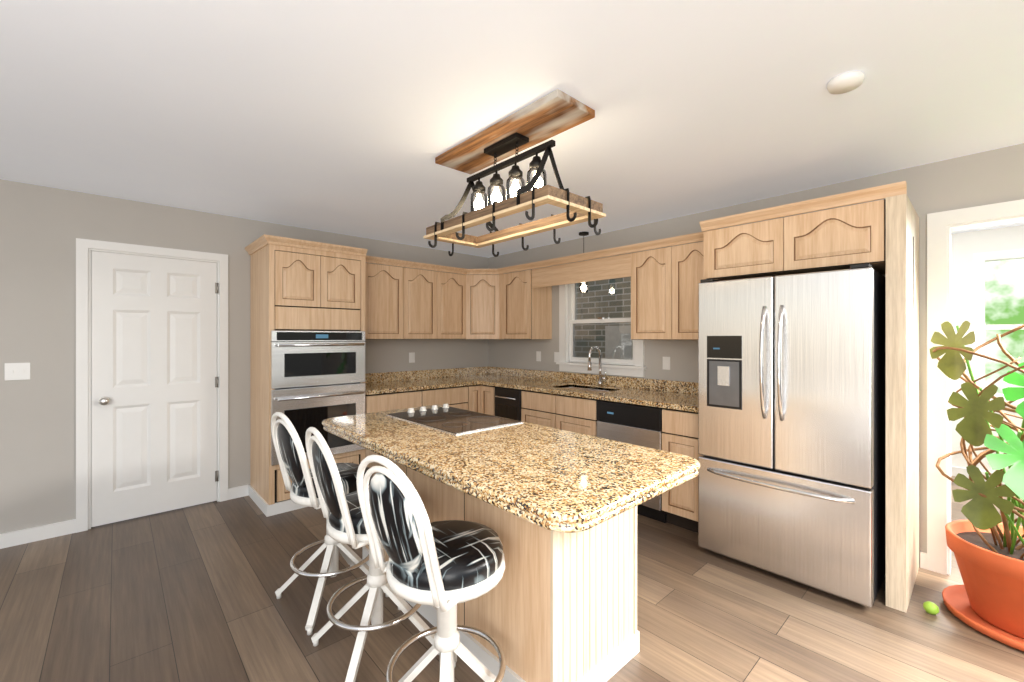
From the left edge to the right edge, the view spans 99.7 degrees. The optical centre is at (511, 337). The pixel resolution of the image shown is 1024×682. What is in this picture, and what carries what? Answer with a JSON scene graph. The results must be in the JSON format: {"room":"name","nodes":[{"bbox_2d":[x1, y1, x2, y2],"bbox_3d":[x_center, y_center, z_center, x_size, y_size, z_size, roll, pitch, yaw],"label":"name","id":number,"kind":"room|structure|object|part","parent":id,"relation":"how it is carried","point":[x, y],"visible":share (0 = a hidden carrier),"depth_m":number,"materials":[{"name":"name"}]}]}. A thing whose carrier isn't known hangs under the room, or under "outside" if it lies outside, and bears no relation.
{"room":"kitchen","nodes":[
{"label":"kitchen","id":0,"kind":"room"},
{"bbox_2d":[0,179,487,533],"bbox_3d":[-2.968,0.175,3.343,7.340,2.450,0.120,0,0,-42],"label":"wall","id":1,"kind":"structure","parent":0,"point":[42,228],"depth_m":3.08,"materials":[{"name":"paint"}]},
{"bbox_2d":[5,363,29,380],"bbox_3d":[-3.336,0.230,2.916,0.116,0.116,0.013,0,0,-42],"label":"switch plate","id":2,"kind":"object","parent":1,"relation":"attached to","point":[17,371],"visible":1,"depth_m":2.92,"materials":[{"name":"white plastic"}]},
{"bbox_2d":[0,519,75,548],"bbox_3d":[-4.380,1.353,1.959,3.388,0.095,0.014,0,0,-42],"label":"baseboard","id":3,"kind":"structure","parent":1,"relation":"attached to","point":[25,536],"depth_m":2.97,"materials":[{"name":"white wood"}]},
{"bbox_2d":[76,238,227,532],"bbox_3d":[-2.829,0.344,3.458,0.924,2.112,0.138,0,0,-42],"label":"door frame","id":4,"kind":"structure","parent":1,"relation":"attached to","point":[85,248],"depth_m":3.16,"materials":[{"name":"white wood"}]},
{"bbox_2d":[91,251,218,526],"bbox_3d":[-2.782,0.378,3.414,0.777,2.024,0.104,0,0,-42],"label":"door","id":5,"kind":"structure","parent":1,"relation":"in","point":[153,387],"depth_m":3.39,"materials":[{"name":"white paint"}]},
{"bbox_3d":[-3.005,0.470,3.186,0.064,0.064,0.068,0,0,-43],"label":"door knob","id":6,"kind":"part","parent":5,"relation":"part of","materials":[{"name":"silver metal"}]},
{"bbox_3d":[-2.511,0.380,3.675,0.024,1.690,0.012,0,0,-42],"label":"door hinges","id":7,"kind":"part","parent":5,"relation":"part of","materials":[{"name":"silver metal"}]},
{"bbox_2d":[369,261,404,338],"bbox_3d":[-1.438,-0.355,4.426,0.540,0.750,0.340,0,0,-42],"label":"upper cabinet","id":8,"kind":"object","parent":1,"relation":"attached to","point":[386,283],"depth_m":4.36,"materials":[{"name":"brown wood"}]},
{"bbox_2d":[409,352,414,362],"bbox_3d":[-1.141,0.230,4.931,0.072,0.116,0.008,0,0,-42],"label":"electrical outlet plate","id":9,"kind":"object","parent":1,"relation":"attached to","point":[411,355],"depth_m":4.93,"materials":[{"name":"white plastic"}]},
{"bbox_2d":[405,265,436,338],"bbox_3d":[-1.090,-0.355,4.745,0.405,0.750,0.340,0,0,-42],"label":"upper cabinet","id":10,"kind":"object","parent":1,"relation":"attached to","point":[420,285],"depth_m":4.62,"materials":[{"name":"brown wood"}]},
{"bbox_2d":[369,366,488,380],"bbox_3d":[-1.024,0.430,5.023,1.953,0.100,0.020,0,0,-42],"label":"backsplash","id":11,"kind":"structure","parent":1,"relation":"attached to","point":[404,375],"depth_m":5.03,"materials":[{"name":"beige stone"}]},
{"bbox_2d":[437,269,464,338],"bbox_3d":[-0.791,-0.355,5.019,0.405,0.750,0.340,0,0,-42],"label":"upper cabinet","id":12,"kind":"object","parent":1,"relation":"attached to","point":[450,286],"depth_m":4.88,"materials":[{"name":"brown wood"}]},
{"bbox_2d":[465,269,484,338],"bbox_3d":[-0.318,-0.387,5.006,0.295,0.806,0.351,0,0,-42],"label":"upper cabinet","id":13,"kind":"object","parent":0,"relation":"attached to","point":[474,278],"depth_m":5.02,"materials":[{"name":"brown wood"}]},
{"bbox_2d":[0,476,1023,681],"bbox_3d":[0.598,1.430,1.457,10.050,0.060,7.720,0,0,-42],"label":"floor","id":14,"kind":"structure","parent":0,"point":[186,594],"depth_m":2.15,"materials":[{"name":"brown wood"}]},
{"bbox_2d":[249,235,368,516],"bbox_3d":[-1.814,0.305,3.860,0.780,2.190,0.667,0,0,-42],"label":"tall cabinet","id":15,"kind":"object","parent":14,"relation":"on","point":[321,313],"depth_m":3.60,"materials":[{"name":"brown wood"}]},
{"bbox_2d":[269,329,368,392],"bbox_3d":[-1.758,0.172,3.798,0.756,0.455,0.505,0,0,-42],"label":"microwave oven","id":16,"kind":"object","parent":15,"relation":"in","point":[298,358],"depth_m":3.58,"materials":[{"name":"silver metal"}]},
{"bbox_2d":[269,385,368,468],"bbox_3d":[-1.758,0.705,3.798,0.756,0.590,0.505,0,0,-42],"label":"wall oven","id":17,"kind":"object","parent":15,"relation":"in","point":[305,408],"depth_m":3.60,"materials":[{"name":"silver metal"}]},
{"bbox_2d":[271,412,388,634],"bbox_3d":[-0.982,0.884,2.312,0.452,1.031,0.507,0,0,43],"label":"bar stool","id":18,"kind":"object","parent":14,"relation":"on","point":[291,456],"visible":0.83,"depth_m":2.18,"materials":[{"name":"white paint"}]},
{"bbox_2d":[305,427,439,681],"bbox_3d":[-0.622,0.884,1.926,0.518,1.031,0.472,0,0,-42],"label":"bar stool","id":19,"kind":"object","parent":14,"relation":"on","point":[342,513],"visible":0.77,"depth_m":1.79,"materials":[{"name":"white paint"}]},
{"bbox_2d":[369,389,424,412],"bbox_3d":[-1.322,0.960,4.333,0.585,0.880,0.635,0,0,-42],"label":"base cabinet","id":20,"kind":"object","parent":14,"relation":"on","point":[380,402],"depth_m":4.11,"materials":[{"name":"brown wood"}]},
{"bbox_2d":[369,373,500,396],"bbox_3d":[-0.811,0.500,4.791,1.953,0.040,0.650,0,0,-42],"label":"countertop","id":21,"kind":"structure","parent":20,"relation":"on","point":[422,382],"depth_m":4.57,"materials":[{"name":"beige stone"}]},
{"bbox_2d":[356,455,505,681],"bbox_3d":[-0.251,0.884,1.529,0.452,1.031,0.507,0,0,41],"label":"bar stool","id":22,"kind":"object","parent":14,"relation":"on","point":[445,567],"visible":1,"depth_m":1.41,"materials":[{"name":"white paint"}]},
{"bbox_2d":[425,385,468,409],"bbox_3d":[-0.896,0.960,4.723,0.570,0.880,0.635,0,0,-42],"label":"base cabinet","id":23,"kind":"object","parent":14,"relation":"on","point":[459,397],"depth_m":4.52,"materials":[{"name":"brown wood"}]},
{"bbox_2d":[469,385,480,412],"bbox_3d":[-0.618,0.960,4.978,0.185,0.880,0.635,0,0,-42],"label":"base cabinet","id":24,"kind":"object","parent":14,"relation":"on","point":[474,390],"depth_m":4.75,"materials":[{"name":"brown wood"}]},
{"bbox_2d":[481,385,492,414],"bbox_3d":[-0.043,0.960,4.928,0.635,0.880,0.255,0,0,-42],"label":"base cabinet","id":25,"kind":"object","parent":14,"relation":"on","point":[486,390],"depth_m":4.71,"materials":[{"name":"brown wood"}]},
{"bbox_2d":[362,452,638,681],"bbox_3d":[-0.251,0.968,2.252,0.774,0.865,1.588,0,0,-42],"label":"kitchen island","id":26,"kind":"object","parent":14,"relation":"on","point":[557,611],"depth_m":1.71,"materials":[{"name":"brown wood"}]},
{"bbox_2d":[322,404,700,543],"bbox_3d":[-0.185,0.507,2.123,0.856,0.054,1.920,0,0,-42],"label":"island countertop","id":27,"kind":"structure","parent":26,"relation":"on","point":[566,485],"depth_m":1.69,"materials":[{"name":"beige stone"}]},
{"bbox_2d":[385,404,523,435],"bbox_3d":[-0.359,0.464,2.553,0.460,0.034,0.750,0,0,-43],"label":"cooktop","id":28,"kind":"object","parent":27,"relation":"in","point":[453,421],"depth_m":2.47,"materials":[{"name":"black glass"}]},
{"bbox_2d":[493,385,516,419],"bbox_3d":[0.181,0.960,4.683,0.635,0.880,0.410,0,0,-42],"label":"trash compactor","id":29,"kind":"object","parent":14,"relation":"on","point":[504,400],"depth_m":4.48,"materials":[{"name":"black metal"}]},
{"bbox_2d":[517,389,592,435],"bbox_3d":[0.631,0.960,4.193,0.635,0.880,0.920,0,0,-42],"label":"base cabinet","id":30,"kind":"object","parent":14,"relation":"on","point":[573,414],"depth_m":3.97,"materials":[{"name":"brown wood"}]},
{"bbox_2d":[593,401,660,521],"bbox_3d":[1.140,0.960,3.635,0.637,0.880,0.590,0,0,-42],"label":"dishwasher","id":31,"kind":"object","parent":14,"relation":"on","point":[640,425],"depth_m":3.39,"materials":[{"name":"silver metal"}]},
{"bbox_2d":[661,409,700,532],"bbox_3d":[1.450,0.960,3.299,0.635,0.880,0.325,0,0,-42],"label":"base cabinet","id":32,"kind":"object","parent":14,"relation":"on","point":[679,431],"depth_m":3.10,"materials":[{"name":"brown wood"}]},
{"bbox_2d":[481,377,697,412],"bbox_3d":[0.714,0.500,4.091,0.650,0.040,2.443,0,0,-42],"label":"countertop","id":33,"kind":"structure","parent":32,"relation":"on","point":[655,398],"depth_m":3.72,"materials":[{"name":"beige stone"}]},
{"bbox_2d":[557,385,608,392],"bbox_3d":[0.697,0.596,4.138,0.396,0.208,0.676,0,0,-42],"label":"sink","id":34,"kind":"object","parent":33,"relation":"in","point":[596,388],"depth_m":4.32,"materials":[{"name":"metal"}]},
{"bbox_2d":[588,346,608,384],"bbox_3d":[0.836,0.282,4.228,0.216,0.396,0.107,0,0,-42],"label":"faucet","id":35,"kind":"object","parent":33,"relation":"on","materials":[{"name":"silver metal"}]},
{"bbox_2d":[698,263,885,607],"bbox_3d":[1.778,0.511,2.741,0.865,1.777,0.880,0,0,-42],"label":"refrigerator","id":36,"kind":"object","parent":14,"relation":"on","point":[792,422],"visible":1,"depth_m":2.42,"materials":[{"name":"silver metal"}]},
{"bbox_2d":[923,601,938,614],"bbox_3d":[2.127,1.373,2.193,0.060,0.055,0.060,0,0,-42],"label":"ball","id":37,"kind":"object","parent":14,"relation":"on","point":[929,607],"visible":1,"depth_m":2.18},
{"bbox_2d":[930,321,1023,650],"bbox_3d":[2.485,0.553,1.921,0.800,1.694,0.912,0,0,-42],"label":"monstera plant","id":38,"kind":"object","parent":14,"relation":"on","point":[985,545],"visible":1,"depth_m":2.06,"materials":[{"name":"green plant"}]},
{"bbox_3d":[2.483,1.196,2.086,0.580,0.407,0.580,0,0,-43],"label":"plant pot","id":39,"kind":"part","parent":38,"relation":"part of","materials":[{"name":"ceramic"}]},
{"bbox_2d":[0,0,1023,257],"bbox_3d":[0.569,-1.100,1.430,9.970,0.100,7.720,0,0,-42],"label":"ceiling","id":40,"kind":"structure","parent":0,"point":[356,118],"depth_m":1.90,"materials":[{"name":"paint"}]},
{"bbox_2d":[424,89,605,256],"bbox_3d":[-0.033,-0.771,2.256,0.484,0.556,1.054,0,0,-42],"label":"pot rack","id":41,"kind":"object","parent":40,"relation":"hanging from","point":[552,114],"visible":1,"depth_m":2.16,"materials":[{"name":"brown wood"}]},
{"bbox_3d":[-0.033,-0.599,2.256,0.400,0.062,0.970,0,0,-43],"label":"wood frame","id":42,"kind":"part","parent":41,"relation":"part of","materials":[{"name":"brown wood"}]},
{"bbox_2d":[579,232,588,292],"bbox_3d":[0.720,-0.749,4.336,0.100,0.603,0.100,0,0,-42],"label":"light","id":43,"kind":"object","parent":40,"relation":"hanging from","point":[583,234],"visible":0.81,"depth_m":4.33,"materials":[{"name":"glass"}]},
{"bbox_2d":[827,71,864,93],"bbox_3d":[1.358,-1.034,1.760,0.124,0.032,0.124,0,0,-42],"label":"smoke detector","id":44,"kind":"object","parent":40,"relation":"attached to","point":[846,82],"visible":1,"depth_m":1.74,"materials":[{"name":"white plastic"}]},
{"bbox_2d":[488,143,1023,565],"bbox_3d":[2.301,0.175,2.936,0.120,2.450,7.600,0,0,-42],"label":"wall","id":45,"kind":"structure","parent":0,"point":[985,178],"depth_m":2.93,"materials":[{"name":"paint"}]},
{"bbox_2d":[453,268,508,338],"bbox_3d":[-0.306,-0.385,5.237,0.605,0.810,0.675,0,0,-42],"label":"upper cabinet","id":46,"kind":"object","parent":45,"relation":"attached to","point":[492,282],"depth_m":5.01,"materials":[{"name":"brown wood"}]},
{"bbox_2d":[501,269,552,338],"bbox_3d":[0.148,-0.355,4.937,0.340,0.750,0.520,0,0,-42],"label":"upper cabinet","id":47,"kind":"object","parent":45,"relation":"attached to","point":[526,296],"depth_m":4.76,"materials":[{"name":"brown wood"}]},
{"bbox_2d":[536,351,540,360],"bbox_3d":[0.308,0.220,5.016,0.008,0.116,0.072,0,0,-42],"label":"electrical outlet plate","id":48,"kind":"object","parent":45,"relation":"attached to","point":[538,353],"depth_m":5.01,"materials":[{"name":"white plastic"}]},
{"bbox_2d":[554,352,558,361],"bbox_3d":[0.497,0.220,4.810,0.008,0.116,0.072,0,0,-42],"label":"electrical outlet plate","id":49,"kind":"object","parent":45,"relation":"attached to","point":[556,354],"depth_m":4.81,"materials":[{"name":"white plastic"}]},
{"bbox_2d":[489,366,697,392],"bbox_3d":[0.733,0.430,4.536,0.020,0.100,3.073,0,0,-42],"label":"backsplash","id":50,"kind":"structure","parent":45,"relation":"attached to","point":[625,382],"depth_m":4.24,"materials":[{"name":"beige stone"}]},
{"bbox_2d":[556,277,645,376],"bbox_3d":[0.908,-0.185,4.419,0.170,1.110,1.070,0,0,-42],"label":"window","id":51,"kind":"structure","parent":45,"relation":"in","point":[635,369],"depth_m":4.54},
{"bbox_3d":[0.926,-0.190,4.436,0.080,0.890,0.820,0,0,-42],"label":"window sash","id":52,"kind":"part","parent":51,"relation":"part of","materials":[{"name":"white"}]},
{"bbox_2d":[629,241,700,339],"bbox_3d":[1.402,-0.355,3.570,0.340,0.750,0.750,0,0,-42],"label":"upper cabinet","id":53,"kind":"object","parent":45,"relation":"attached to","point":[664,281],"depth_m":3.49,"materials":[{"name":"brown wood"}]},
{"bbox_2d":[663,357,669,369],"bbox_3d":[1.376,0.230,3.851,0.008,0.116,0.072,0,0,-42],"label":"electrical outlet plate","id":54,"kind":"object","parent":45,"relation":"attached to","point":[666,363],"depth_m":3.85,"materials":[{"name":"white plastic"}]},
{"bbox_2d":[701,193,904,280],"bbox_3d":[1.872,-0.565,2.838,0.635,0.330,0.965,0,0,-42],"label":"upper cabinet","id":55,"kind":"object","parent":45,"relation":"attached to","point":[873,233],"depth_m":2.52,"materials":[{"name":"brown wood"}]},
{"bbox_2d":[927,199,1023,574],"bbox_3d":[3.111,0.328,2.041,0.135,2.145,1.655,0,0,-42],"label":"trim","id":56,"kind":"structure","parent":45,"relation":"attached to","point":[942,225],"depth_m":2.57,"materials":[{"name":"white wood"}]},
{"bbox_2d":[951,225,1023,471],"bbox_3d":[5.483,0.175,3.356,0.120,2.450,3.920,0,0,-42],"label":"wall","id":57,"kind":"structure","parent":0,"point":[965,246],"depth_m":4.28,"materials":[{"name":"white paint"}]},
{"bbox_2d":[951,466,1004,483],"bbox_3d":[5.474,1.353,3.267,0.014,0.095,3.800,0,0,-42],"label":"baseboard","id":58,"kind":"structure","parent":57,"relation":"attached to","point":[954,470],"depth_m":4.33,"materials":[{"name":"white wood"}]},
{"bbox_2d":[973,248,1023,404],"bbox_3d":[5.261,-0.100,3.532,0.090,1.460,2.040,0,0,-42],"label":"window","id":59,"kind":"structure","parent":57,"relation":"in","point":[980,327],"depth_m":4.22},
{"label":"outside","id":60,"kind":"structure","parent":0,"visible":0},
{"bbox_2d":[575,277,632,359],"bbox_3d":[1.333,-0.050,5.643,0.110,3.900,2.900,0,0,-42],"label":"brick wall","id":61,"kind":"structure","parent":60,"point":[616,311],"depth_m":5.68,"materials":[{"name":"grey brick"}]},
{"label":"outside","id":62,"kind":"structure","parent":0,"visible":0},
{"bbox_2d":[985,259,1023,393],"bbox_3d":[5.530,0.000,3.779,0.020,2.700,3.080,0,0,-42],"label":"window","id":63,"kind":"structure","parent":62,"point":[1004,291],"depth_m":4.37,"materials":[{"name":"clear glass"}]}
]}

